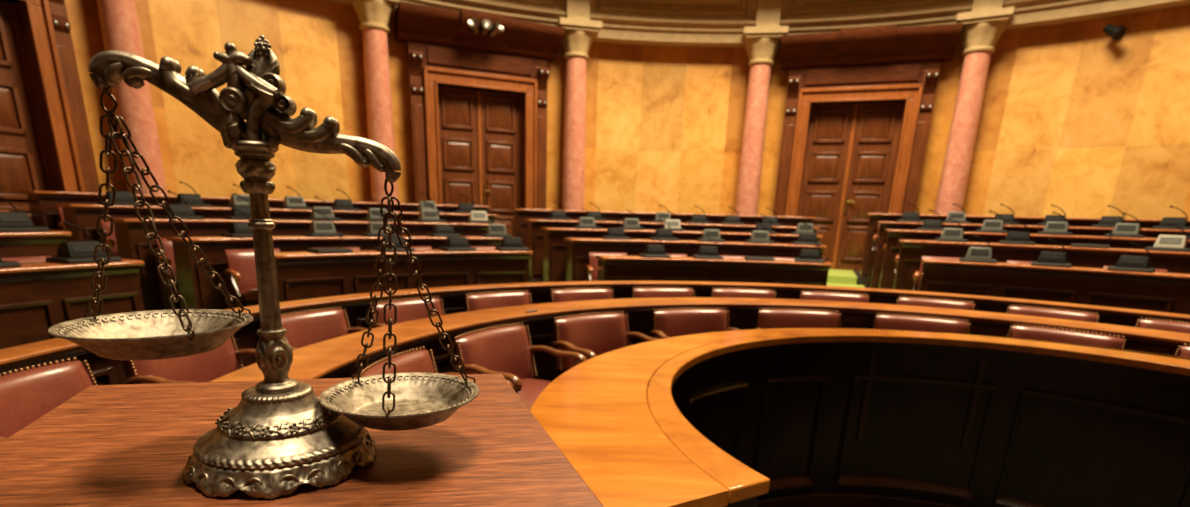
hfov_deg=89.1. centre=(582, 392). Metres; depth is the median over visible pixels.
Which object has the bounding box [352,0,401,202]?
column
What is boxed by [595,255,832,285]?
desk
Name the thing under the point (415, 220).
tray
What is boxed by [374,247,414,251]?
tray
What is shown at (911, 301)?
armchair
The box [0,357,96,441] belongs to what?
armchair
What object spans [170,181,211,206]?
voting console
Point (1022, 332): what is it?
armchair
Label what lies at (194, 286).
desk
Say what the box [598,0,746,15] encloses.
trim
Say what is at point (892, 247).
desk
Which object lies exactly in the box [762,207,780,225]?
voting console
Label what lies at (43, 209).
desk
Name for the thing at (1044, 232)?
tray
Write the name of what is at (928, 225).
voting console
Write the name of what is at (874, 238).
desk
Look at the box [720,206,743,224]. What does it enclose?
voting console
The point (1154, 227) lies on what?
tray
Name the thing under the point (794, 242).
tray
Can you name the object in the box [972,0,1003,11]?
trim
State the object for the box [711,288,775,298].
armchair
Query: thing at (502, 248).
tray
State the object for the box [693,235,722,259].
voting console
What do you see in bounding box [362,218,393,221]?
tray
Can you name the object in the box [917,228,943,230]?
tray
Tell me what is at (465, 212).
tray
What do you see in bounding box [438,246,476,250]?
tray
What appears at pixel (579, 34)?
column
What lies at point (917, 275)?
chair
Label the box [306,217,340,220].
tray
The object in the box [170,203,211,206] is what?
base
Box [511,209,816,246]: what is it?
desk
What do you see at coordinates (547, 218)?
tray
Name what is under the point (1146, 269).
tray
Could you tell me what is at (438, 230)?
voting console
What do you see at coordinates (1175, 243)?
voting console
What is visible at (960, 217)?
voting console
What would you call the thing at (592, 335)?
armchair
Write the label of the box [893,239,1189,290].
desk
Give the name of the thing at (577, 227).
tray
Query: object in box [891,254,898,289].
chair
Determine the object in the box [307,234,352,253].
voting console
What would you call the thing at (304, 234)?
tray
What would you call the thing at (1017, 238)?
voting console
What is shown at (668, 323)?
armchair
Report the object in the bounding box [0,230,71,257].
desk
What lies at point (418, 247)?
chair
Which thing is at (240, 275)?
chair
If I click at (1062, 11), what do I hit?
trim
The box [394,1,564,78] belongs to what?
hood
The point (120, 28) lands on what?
column
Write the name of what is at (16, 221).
voting console
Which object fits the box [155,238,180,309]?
chair
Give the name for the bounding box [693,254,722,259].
tray
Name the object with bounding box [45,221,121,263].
voting console
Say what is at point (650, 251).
voting console
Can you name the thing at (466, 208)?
voting console
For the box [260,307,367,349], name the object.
armchair
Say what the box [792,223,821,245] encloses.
voting console
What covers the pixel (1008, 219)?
voting console
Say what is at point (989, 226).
voting console
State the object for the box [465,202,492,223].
voting console
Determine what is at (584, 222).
voting console
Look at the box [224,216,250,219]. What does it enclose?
tray
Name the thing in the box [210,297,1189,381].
curved desk
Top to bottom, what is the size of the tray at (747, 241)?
0.034 m
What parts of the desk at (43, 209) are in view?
panel, panel moulding, cornice moulding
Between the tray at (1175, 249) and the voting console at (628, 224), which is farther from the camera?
the voting console at (628, 224)
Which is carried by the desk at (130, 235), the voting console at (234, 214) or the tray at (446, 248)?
the voting console at (234, 214)
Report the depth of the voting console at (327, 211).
7.29 m
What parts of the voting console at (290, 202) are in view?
panel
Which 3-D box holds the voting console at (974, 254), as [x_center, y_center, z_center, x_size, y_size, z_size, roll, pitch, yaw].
[4.459,-1.612,6.779,0.340,0.284,0.300,10,19,27]
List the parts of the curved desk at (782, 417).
panel moulding, panel moulding, panel sill, skirting, panel sill, panel moulding, panel sill, panel moulding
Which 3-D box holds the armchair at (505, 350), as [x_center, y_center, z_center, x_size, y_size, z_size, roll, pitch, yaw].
[-0.356,0.048,3.446,0.550,0.779,0.673,12,19,31]
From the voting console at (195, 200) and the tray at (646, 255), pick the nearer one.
the voting console at (195, 200)
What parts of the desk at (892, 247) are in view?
panel, panel moulding, cornice moulding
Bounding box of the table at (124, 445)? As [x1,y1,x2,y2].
[0,374,603,506]
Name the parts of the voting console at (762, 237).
panel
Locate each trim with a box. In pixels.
[325,0,1189,47]
[484,0,1007,20]
[515,0,554,5]
[565,0,589,19]
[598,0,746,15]
[755,0,781,26]
[791,0,960,14]
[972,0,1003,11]
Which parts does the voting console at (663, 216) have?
panel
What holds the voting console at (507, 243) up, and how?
on the desk at (301, 275)
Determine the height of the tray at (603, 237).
0.034 m
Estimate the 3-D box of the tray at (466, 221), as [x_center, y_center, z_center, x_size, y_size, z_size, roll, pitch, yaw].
[-1.443,-2.377,8.411,0.340,0.034,0.300,-5,18,-20]
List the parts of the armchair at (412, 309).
armrest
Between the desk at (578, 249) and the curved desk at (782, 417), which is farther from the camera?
the desk at (578, 249)
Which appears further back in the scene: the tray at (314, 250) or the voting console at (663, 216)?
the voting console at (663, 216)
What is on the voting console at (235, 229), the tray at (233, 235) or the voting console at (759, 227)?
the tray at (233, 235)
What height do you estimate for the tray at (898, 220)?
0.034 m
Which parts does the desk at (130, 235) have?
panel, panel moulding, cornice moulding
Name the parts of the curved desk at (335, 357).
panel moulding, panel moulding, panel moulding, panel moulding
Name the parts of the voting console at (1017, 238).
panel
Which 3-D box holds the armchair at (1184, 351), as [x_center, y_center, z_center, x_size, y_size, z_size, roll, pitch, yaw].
[3.533,0.178,3.376,0.550,0.779,0.673,-7,19,-27]
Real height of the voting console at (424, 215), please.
0.284 m
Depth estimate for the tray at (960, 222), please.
8.68 m
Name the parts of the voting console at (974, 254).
panel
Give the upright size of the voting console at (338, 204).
0.284 m
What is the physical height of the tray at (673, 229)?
0.034 m
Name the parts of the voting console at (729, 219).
panel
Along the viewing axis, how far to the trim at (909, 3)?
10.21 m
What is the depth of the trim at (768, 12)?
10.44 m
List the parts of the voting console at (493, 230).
panel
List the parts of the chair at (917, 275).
armrest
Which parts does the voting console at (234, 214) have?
panel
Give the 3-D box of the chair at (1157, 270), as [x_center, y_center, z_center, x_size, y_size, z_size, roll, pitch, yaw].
[5.771,-0.815,6.487,0.636,1.023,0.335,17,22,42]
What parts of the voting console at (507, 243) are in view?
panel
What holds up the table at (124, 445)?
on the floor
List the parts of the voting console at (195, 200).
panel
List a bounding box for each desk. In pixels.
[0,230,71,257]
[0,259,144,348]
[0,281,1189,384]
[20,190,489,230]
[55,204,497,241]
[107,218,506,310]
[166,235,502,309]
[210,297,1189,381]
[274,249,532,301]
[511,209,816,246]
[524,219,819,279]
[530,328,1189,506]
[541,227,822,281]
[564,238,826,281]
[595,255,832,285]
[860,213,1189,277]
[869,221,1189,288]
[878,229,1189,288]
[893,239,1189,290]
[918,258,1189,314]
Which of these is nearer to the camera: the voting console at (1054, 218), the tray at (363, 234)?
the tray at (363, 234)
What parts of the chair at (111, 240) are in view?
panel, armrest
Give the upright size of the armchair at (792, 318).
0.779 m
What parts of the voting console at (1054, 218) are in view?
panel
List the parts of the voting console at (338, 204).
panel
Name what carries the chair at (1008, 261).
on the floor
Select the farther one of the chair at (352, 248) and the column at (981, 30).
the column at (981, 30)
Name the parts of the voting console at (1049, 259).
panel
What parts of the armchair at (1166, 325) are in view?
nailhead trim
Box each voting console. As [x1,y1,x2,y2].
[0,196,49,231]
[0,257,20,267]
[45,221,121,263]
[98,178,141,205]
[157,190,203,219]
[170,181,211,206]
[221,207,252,237]
[223,184,249,207]
[224,193,250,219]
[278,186,311,209]
[303,209,343,236]
[306,196,340,220]
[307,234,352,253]
[331,188,359,210]
[362,198,393,221]
[362,211,396,236]
[374,223,414,251]
[413,192,442,212]
[413,200,444,222]
[427,212,460,236]
[438,224,476,250]
[454,194,474,213]
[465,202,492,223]
[482,214,511,236]
[495,225,528,250]
[546,201,570,219]
[574,208,599,228]
[586,202,605,220]
[602,217,629,239]
[618,210,643,229]
[638,234,670,257]
[649,219,677,240]
[651,204,670,222]
[660,211,684,230]
[687,205,709,223]
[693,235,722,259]
[698,220,724,241]
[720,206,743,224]
[745,221,773,243]
[745,246,774,260]
[751,214,775,233]
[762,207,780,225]
[792,215,816,234]
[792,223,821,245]
[794,238,824,262]
[896,202,923,221]
[917,209,943,230]
[935,218,967,241]
[943,203,969,223]
[959,236,996,262]
[976,210,1006,232]
[993,204,1017,224]
[999,219,1034,244]
[1031,238,1070,267]
[1037,204,1069,226]
[1038,211,1072,235]
[1071,232,1112,248]
[1092,205,1124,227]
[1104,212,1144,237]
[1107,241,1155,272]
[1145,223,1189,251]
[1153,205,1189,229]
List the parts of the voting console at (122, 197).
panel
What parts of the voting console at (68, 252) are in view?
panel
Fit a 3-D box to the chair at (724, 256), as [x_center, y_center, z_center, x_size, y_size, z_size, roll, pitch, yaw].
[1.950,-1.360,8.126,0.636,0.928,0.335,3,17,4]
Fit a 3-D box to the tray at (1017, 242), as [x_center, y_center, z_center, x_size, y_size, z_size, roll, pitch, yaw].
[5.188,-1.793,7.229,0.340,0.034,0.300,11,19,29]
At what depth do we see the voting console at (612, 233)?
8.15 m
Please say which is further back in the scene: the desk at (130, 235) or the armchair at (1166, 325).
the desk at (130, 235)
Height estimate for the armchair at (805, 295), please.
0.779 m
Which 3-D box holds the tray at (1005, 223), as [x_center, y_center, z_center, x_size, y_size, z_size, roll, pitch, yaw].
[5.935,-2.392,8.542,0.340,0.034,0.300,12,19,30]
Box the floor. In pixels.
[529,269,869,287]
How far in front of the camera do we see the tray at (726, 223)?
9.62 m
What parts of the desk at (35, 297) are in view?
panel moulding, cornice moulding, panel moulding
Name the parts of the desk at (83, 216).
panel, panel moulding, cornice moulding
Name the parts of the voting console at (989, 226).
panel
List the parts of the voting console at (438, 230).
panel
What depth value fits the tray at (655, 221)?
9.65 m
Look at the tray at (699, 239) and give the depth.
8.19 m
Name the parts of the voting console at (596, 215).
panel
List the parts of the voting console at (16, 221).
panel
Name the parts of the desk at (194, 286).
panel, panel moulding, cornice moulding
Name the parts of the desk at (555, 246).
panel, panel moulding, cornice moulding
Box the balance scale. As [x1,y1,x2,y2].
[48,35,478,499]
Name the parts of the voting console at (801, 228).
panel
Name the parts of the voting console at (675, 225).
panel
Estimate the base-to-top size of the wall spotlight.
0.246 m
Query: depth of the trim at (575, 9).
10.35 m
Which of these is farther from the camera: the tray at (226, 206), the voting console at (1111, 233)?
the tray at (226, 206)
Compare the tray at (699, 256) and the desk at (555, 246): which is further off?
the desk at (555, 246)
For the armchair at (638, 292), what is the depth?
5.67 m
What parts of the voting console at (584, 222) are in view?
panel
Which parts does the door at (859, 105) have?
panel, panel, panel, panel, handle, panel, frame, panel, panel, panel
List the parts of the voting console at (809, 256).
panel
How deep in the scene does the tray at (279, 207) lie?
7.76 m
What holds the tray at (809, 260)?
on the voting console at (809, 256)
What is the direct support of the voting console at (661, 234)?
on the desk at (578, 249)
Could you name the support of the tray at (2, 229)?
on the voting console at (16, 221)
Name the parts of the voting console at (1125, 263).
panel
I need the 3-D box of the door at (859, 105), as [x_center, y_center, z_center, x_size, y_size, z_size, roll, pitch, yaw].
[4.756,-4.181,10.771,2.720,3.957,0.720,8,18,20]
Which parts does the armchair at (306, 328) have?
backrest, nailhead trim, armrest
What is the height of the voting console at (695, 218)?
0.284 m
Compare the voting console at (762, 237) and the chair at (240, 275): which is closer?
the chair at (240, 275)
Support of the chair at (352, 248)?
on the floor
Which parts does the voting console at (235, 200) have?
panel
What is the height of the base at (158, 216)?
0.034 m
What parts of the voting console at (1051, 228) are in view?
panel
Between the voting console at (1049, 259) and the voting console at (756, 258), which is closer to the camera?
the voting console at (1049, 259)
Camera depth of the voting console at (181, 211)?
6.25 m
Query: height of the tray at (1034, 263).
0.034 m
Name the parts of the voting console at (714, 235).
panel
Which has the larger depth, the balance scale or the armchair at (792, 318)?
the armchair at (792, 318)
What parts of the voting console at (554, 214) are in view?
panel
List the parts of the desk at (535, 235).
panel, panel moulding, cornice moulding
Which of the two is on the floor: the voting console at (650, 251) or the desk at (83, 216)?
the desk at (83, 216)
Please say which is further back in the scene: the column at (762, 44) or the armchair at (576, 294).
the column at (762, 44)
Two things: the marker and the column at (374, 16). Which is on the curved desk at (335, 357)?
the marker
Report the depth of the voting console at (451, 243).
6.71 m
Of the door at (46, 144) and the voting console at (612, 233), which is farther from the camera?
the voting console at (612, 233)
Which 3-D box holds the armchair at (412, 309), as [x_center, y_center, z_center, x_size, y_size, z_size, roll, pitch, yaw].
[-1.161,-0.276,4.463,0.550,0.779,0.673,15,21,38]
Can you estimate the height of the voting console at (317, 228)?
0.284 m
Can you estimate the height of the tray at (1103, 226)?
0.034 m
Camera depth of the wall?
9.61 m
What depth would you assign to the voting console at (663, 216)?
9.71 m
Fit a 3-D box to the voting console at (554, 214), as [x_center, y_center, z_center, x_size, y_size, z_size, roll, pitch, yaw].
[-0.382,-2.870,9.522,0.340,0.284,0.300,-3,17,-15]
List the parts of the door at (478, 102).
panel, panel, panel, frame, handle, panel, panel, panel, panel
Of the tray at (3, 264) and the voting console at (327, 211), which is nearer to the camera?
the tray at (3, 264)
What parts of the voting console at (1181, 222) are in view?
panel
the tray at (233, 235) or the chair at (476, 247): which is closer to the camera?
the tray at (233, 235)
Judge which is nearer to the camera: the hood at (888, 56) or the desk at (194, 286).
the desk at (194, 286)
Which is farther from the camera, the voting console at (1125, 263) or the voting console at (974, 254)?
the voting console at (974, 254)
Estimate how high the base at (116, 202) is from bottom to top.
0.034 m
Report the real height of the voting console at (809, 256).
0.284 m
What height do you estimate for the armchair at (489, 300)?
0.779 m
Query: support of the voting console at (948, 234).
on the desk at (911, 252)
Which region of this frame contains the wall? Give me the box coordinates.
[65,0,1189,219]
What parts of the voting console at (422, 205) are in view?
panel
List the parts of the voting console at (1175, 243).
panel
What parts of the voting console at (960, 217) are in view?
panel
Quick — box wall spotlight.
[1103,24,1126,40]
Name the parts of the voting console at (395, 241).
panel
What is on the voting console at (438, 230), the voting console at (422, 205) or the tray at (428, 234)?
the tray at (428, 234)
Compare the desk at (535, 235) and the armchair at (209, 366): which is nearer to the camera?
the armchair at (209, 366)
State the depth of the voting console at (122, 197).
6.48 m
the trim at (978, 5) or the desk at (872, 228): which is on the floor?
the desk at (872, 228)
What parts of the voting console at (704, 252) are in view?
panel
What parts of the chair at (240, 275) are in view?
armrest, panel, seat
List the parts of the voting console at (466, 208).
panel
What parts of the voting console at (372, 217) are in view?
panel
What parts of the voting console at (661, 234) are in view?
panel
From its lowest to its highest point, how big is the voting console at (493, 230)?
0.284 m
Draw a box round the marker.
[526,309,536,312]
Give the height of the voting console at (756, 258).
0.174 m
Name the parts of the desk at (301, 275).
panel moulding, panel moulding, cornice moulding, panel moulding, panel moulding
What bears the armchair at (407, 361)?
on the floor
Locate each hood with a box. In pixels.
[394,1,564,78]
[780,23,962,88]
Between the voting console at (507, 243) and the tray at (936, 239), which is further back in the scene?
the tray at (936, 239)
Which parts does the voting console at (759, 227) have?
panel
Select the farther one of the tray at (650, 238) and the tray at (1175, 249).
the tray at (650, 238)
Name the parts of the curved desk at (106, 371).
panel moulding, panel moulding, panel moulding, panel moulding, panel moulding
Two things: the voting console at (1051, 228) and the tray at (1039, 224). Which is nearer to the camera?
the voting console at (1051, 228)
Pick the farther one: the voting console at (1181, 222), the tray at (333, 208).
the tray at (333, 208)
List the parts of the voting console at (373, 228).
panel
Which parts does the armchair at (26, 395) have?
nailhead trim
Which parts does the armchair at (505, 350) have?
frame, armrest, backrest, nailhead trim, seat, armrest, arm post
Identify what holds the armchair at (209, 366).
on the floor
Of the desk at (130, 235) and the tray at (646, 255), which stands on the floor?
the desk at (130, 235)
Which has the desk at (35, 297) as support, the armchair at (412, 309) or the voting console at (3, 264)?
the voting console at (3, 264)
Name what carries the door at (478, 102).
in the wall
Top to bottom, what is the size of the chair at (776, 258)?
0.928 m
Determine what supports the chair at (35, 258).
on the floor
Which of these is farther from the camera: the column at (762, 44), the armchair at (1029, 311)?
the column at (762, 44)
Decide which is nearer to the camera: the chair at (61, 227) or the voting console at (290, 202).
the chair at (61, 227)
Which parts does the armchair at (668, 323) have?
armrest, frame, armrest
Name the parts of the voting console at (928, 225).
panel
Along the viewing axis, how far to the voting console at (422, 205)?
8.77 m
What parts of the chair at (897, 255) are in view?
panel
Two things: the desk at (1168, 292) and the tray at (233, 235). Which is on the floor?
the desk at (1168, 292)
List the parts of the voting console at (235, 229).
panel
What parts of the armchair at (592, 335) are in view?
armrest, frame, backrest, nailhead trim, armrest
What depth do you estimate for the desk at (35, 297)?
4.14 m
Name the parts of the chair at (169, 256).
armrest, backrest, panel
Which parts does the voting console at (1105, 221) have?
panel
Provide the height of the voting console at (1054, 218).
0.284 m
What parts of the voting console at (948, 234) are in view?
panel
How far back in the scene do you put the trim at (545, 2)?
10.28 m
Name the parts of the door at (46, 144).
panel, panel, panel, panel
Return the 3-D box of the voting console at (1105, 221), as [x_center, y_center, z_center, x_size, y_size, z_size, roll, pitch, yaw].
[6.868,-2.286,7.836,0.340,0.284,0.300,16,22,41]
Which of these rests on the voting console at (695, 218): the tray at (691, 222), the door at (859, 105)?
the tray at (691, 222)
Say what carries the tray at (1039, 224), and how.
on the voting console at (1054, 218)
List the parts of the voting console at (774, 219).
panel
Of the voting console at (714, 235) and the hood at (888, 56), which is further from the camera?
the hood at (888, 56)
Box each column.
[97,0,167,194]
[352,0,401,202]
[557,17,601,210]
[734,26,788,214]
[934,6,1013,214]
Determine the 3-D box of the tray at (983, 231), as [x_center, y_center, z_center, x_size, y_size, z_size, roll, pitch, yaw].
[5.400,-2.131,7.984,0.340,0.034,0.300,12,19,31]
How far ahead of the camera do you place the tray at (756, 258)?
7.44 m
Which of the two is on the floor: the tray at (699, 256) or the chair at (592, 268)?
the chair at (592, 268)
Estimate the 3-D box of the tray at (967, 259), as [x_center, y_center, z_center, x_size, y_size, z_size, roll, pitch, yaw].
[4.456,-1.493,6.815,0.340,0.034,0.300,10,19,27]
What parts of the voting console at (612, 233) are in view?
panel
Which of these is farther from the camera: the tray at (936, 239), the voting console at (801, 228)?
the voting console at (801, 228)
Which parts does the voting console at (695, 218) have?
panel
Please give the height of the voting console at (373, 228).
0.284 m
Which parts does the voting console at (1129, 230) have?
panel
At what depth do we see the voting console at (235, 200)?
7.36 m
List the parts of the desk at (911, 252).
panel, panel moulding, cornice moulding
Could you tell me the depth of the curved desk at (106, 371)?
4.86 m
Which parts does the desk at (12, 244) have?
panel, cornice moulding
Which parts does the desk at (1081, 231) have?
panel, panel moulding, cornice moulding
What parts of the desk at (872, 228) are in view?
panel, panel moulding, cornice moulding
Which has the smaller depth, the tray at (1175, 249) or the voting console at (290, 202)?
the tray at (1175, 249)
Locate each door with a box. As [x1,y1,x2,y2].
[0,0,99,220]
[394,1,564,236]
[773,23,962,270]
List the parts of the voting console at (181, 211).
panel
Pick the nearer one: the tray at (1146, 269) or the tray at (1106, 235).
the tray at (1146, 269)
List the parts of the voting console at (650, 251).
panel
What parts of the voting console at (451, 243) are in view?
panel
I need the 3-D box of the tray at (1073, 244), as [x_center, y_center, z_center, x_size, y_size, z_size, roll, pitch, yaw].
[5.734,-1.660,6.831,0.340,0.034,0.300,14,21,36]
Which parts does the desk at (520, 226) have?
panel, panel moulding, cornice moulding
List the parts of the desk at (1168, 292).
panel, panel moulding, panel moulding, cornice moulding, panel moulding, panel moulding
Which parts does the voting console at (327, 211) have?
panel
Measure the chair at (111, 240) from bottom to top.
0.940 m
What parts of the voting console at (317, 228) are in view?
panel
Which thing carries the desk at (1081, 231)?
on the floor
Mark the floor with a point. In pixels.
(842, 278)
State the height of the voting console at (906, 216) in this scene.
0.284 m
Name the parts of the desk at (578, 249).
panel, panel moulding, cornice moulding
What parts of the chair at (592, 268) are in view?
panel, armrest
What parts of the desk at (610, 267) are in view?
panel, panel moulding, panel moulding, cornice moulding, panel moulding, panel moulding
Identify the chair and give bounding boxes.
[1,256,50,262]
[57,207,67,240]
[100,220,118,256]
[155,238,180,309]
[224,248,279,308]
[330,247,359,249]
[411,246,430,248]
[470,246,495,248]
[586,252,626,280]
[668,254,686,256]
[720,255,744,257]
[773,257,793,259]
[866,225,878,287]
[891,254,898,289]
[912,256,959,290]
[1007,260,1030,263]
[1104,266,1166,271]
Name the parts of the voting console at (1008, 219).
panel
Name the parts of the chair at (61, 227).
backrest, armrest, panel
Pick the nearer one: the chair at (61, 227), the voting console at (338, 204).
the chair at (61, 227)
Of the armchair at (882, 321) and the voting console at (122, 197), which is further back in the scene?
the voting console at (122, 197)
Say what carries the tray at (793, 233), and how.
on the voting console at (801, 228)
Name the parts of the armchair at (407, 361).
nailhead trim, backrest, armrest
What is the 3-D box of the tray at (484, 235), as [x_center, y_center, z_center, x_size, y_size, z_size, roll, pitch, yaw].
[-1.099,-2.020,7.765,0.340,0.034,0.300,-4,17,-19]
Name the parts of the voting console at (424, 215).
panel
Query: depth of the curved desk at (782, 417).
3.69 m
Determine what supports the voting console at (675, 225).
on the desk at (555, 246)
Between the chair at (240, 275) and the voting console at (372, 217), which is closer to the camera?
the chair at (240, 275)
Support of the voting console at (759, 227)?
on the desk at (555, 246)
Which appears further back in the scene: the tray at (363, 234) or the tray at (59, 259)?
the tray at (363, 234)
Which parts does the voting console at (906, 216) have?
panel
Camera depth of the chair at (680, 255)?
8.12 m
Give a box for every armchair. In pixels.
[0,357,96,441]
[122,335,254,383]
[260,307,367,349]
[356,347,513,387]
[368,296,447,328]
[453,323,586,409]
[464,290,531,311]
[550,287,613,302]
[552,311,658,379]
[631,287,694,297]
[649,308,739,338]
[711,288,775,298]
[754,308,840,328]
[799,291,869,302]
[873,313,970,333]
[896,296,974,310]
[1006,305,1099,322]
[1007,324,1125,349]
[1135,318,1189,333]
[1175,344,1189,357]
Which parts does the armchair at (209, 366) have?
frame, armrest, armrest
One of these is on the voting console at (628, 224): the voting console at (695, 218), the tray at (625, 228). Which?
the tray at (625, 228)
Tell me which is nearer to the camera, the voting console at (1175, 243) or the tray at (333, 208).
the voting console at (1175, 243)
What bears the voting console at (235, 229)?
on the desk at (194, 286)
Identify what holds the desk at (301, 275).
on the floor
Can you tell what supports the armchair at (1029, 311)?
on the floor
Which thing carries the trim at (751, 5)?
attached to the wall
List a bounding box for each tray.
[0,227,49,231]
[0,261,20,267]
[45,256,121,263]
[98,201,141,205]
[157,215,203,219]
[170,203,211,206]
[221,233,252,237]
[223,205,249,207]
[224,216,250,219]
[278,206,311,209]
[303,233,343,236]
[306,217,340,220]
[307,248,352,253]
[331,207,359,210]
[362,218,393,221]
[362,233,396,236]
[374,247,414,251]
[413,219,444,222]
[427,233,460,236]
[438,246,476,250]
[454,211,470,213]
[465,220,492,223]
[482,234,511,236]
[495,246,528,250]
[546,217,570,219]
[574,226,599,228]
[602,236,629,239]
[618,227,643,229]
[638,253,670,257]
[649,237,677,240]
[651,220,664,222]
[660,228,684,230]
[687,221,709,223]
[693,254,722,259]
[698,238,724,241]
[720,222,743,224]
[745,240,773,243]
[745,256,774,260]
[792,232,816,234]
[792,241,821,245]
[794,258,824,262]
[896,219,923,221]
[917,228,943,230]
[935,238,967,241]
[943,221,969,223]
[959,257,996,262]
[976,230,1006,232]
[999,240,1034,244]
[1004,222,1017,224]
[1031,261,1070,267]
[1037,223,1069,226]
[1038,231,1072,235]
[1071,243,1109,248]
[1092,225,1114,227]
[1104,234,1144,237]
[1107,266,1155,272]
[1145,247,1189,251]
[1153,226,1189,229]
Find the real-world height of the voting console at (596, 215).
0.284 m
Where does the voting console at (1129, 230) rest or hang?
on the desk at (892, 247)
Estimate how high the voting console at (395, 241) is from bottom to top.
0.284 m
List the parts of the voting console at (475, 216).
panel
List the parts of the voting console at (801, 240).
panel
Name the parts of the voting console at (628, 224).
panel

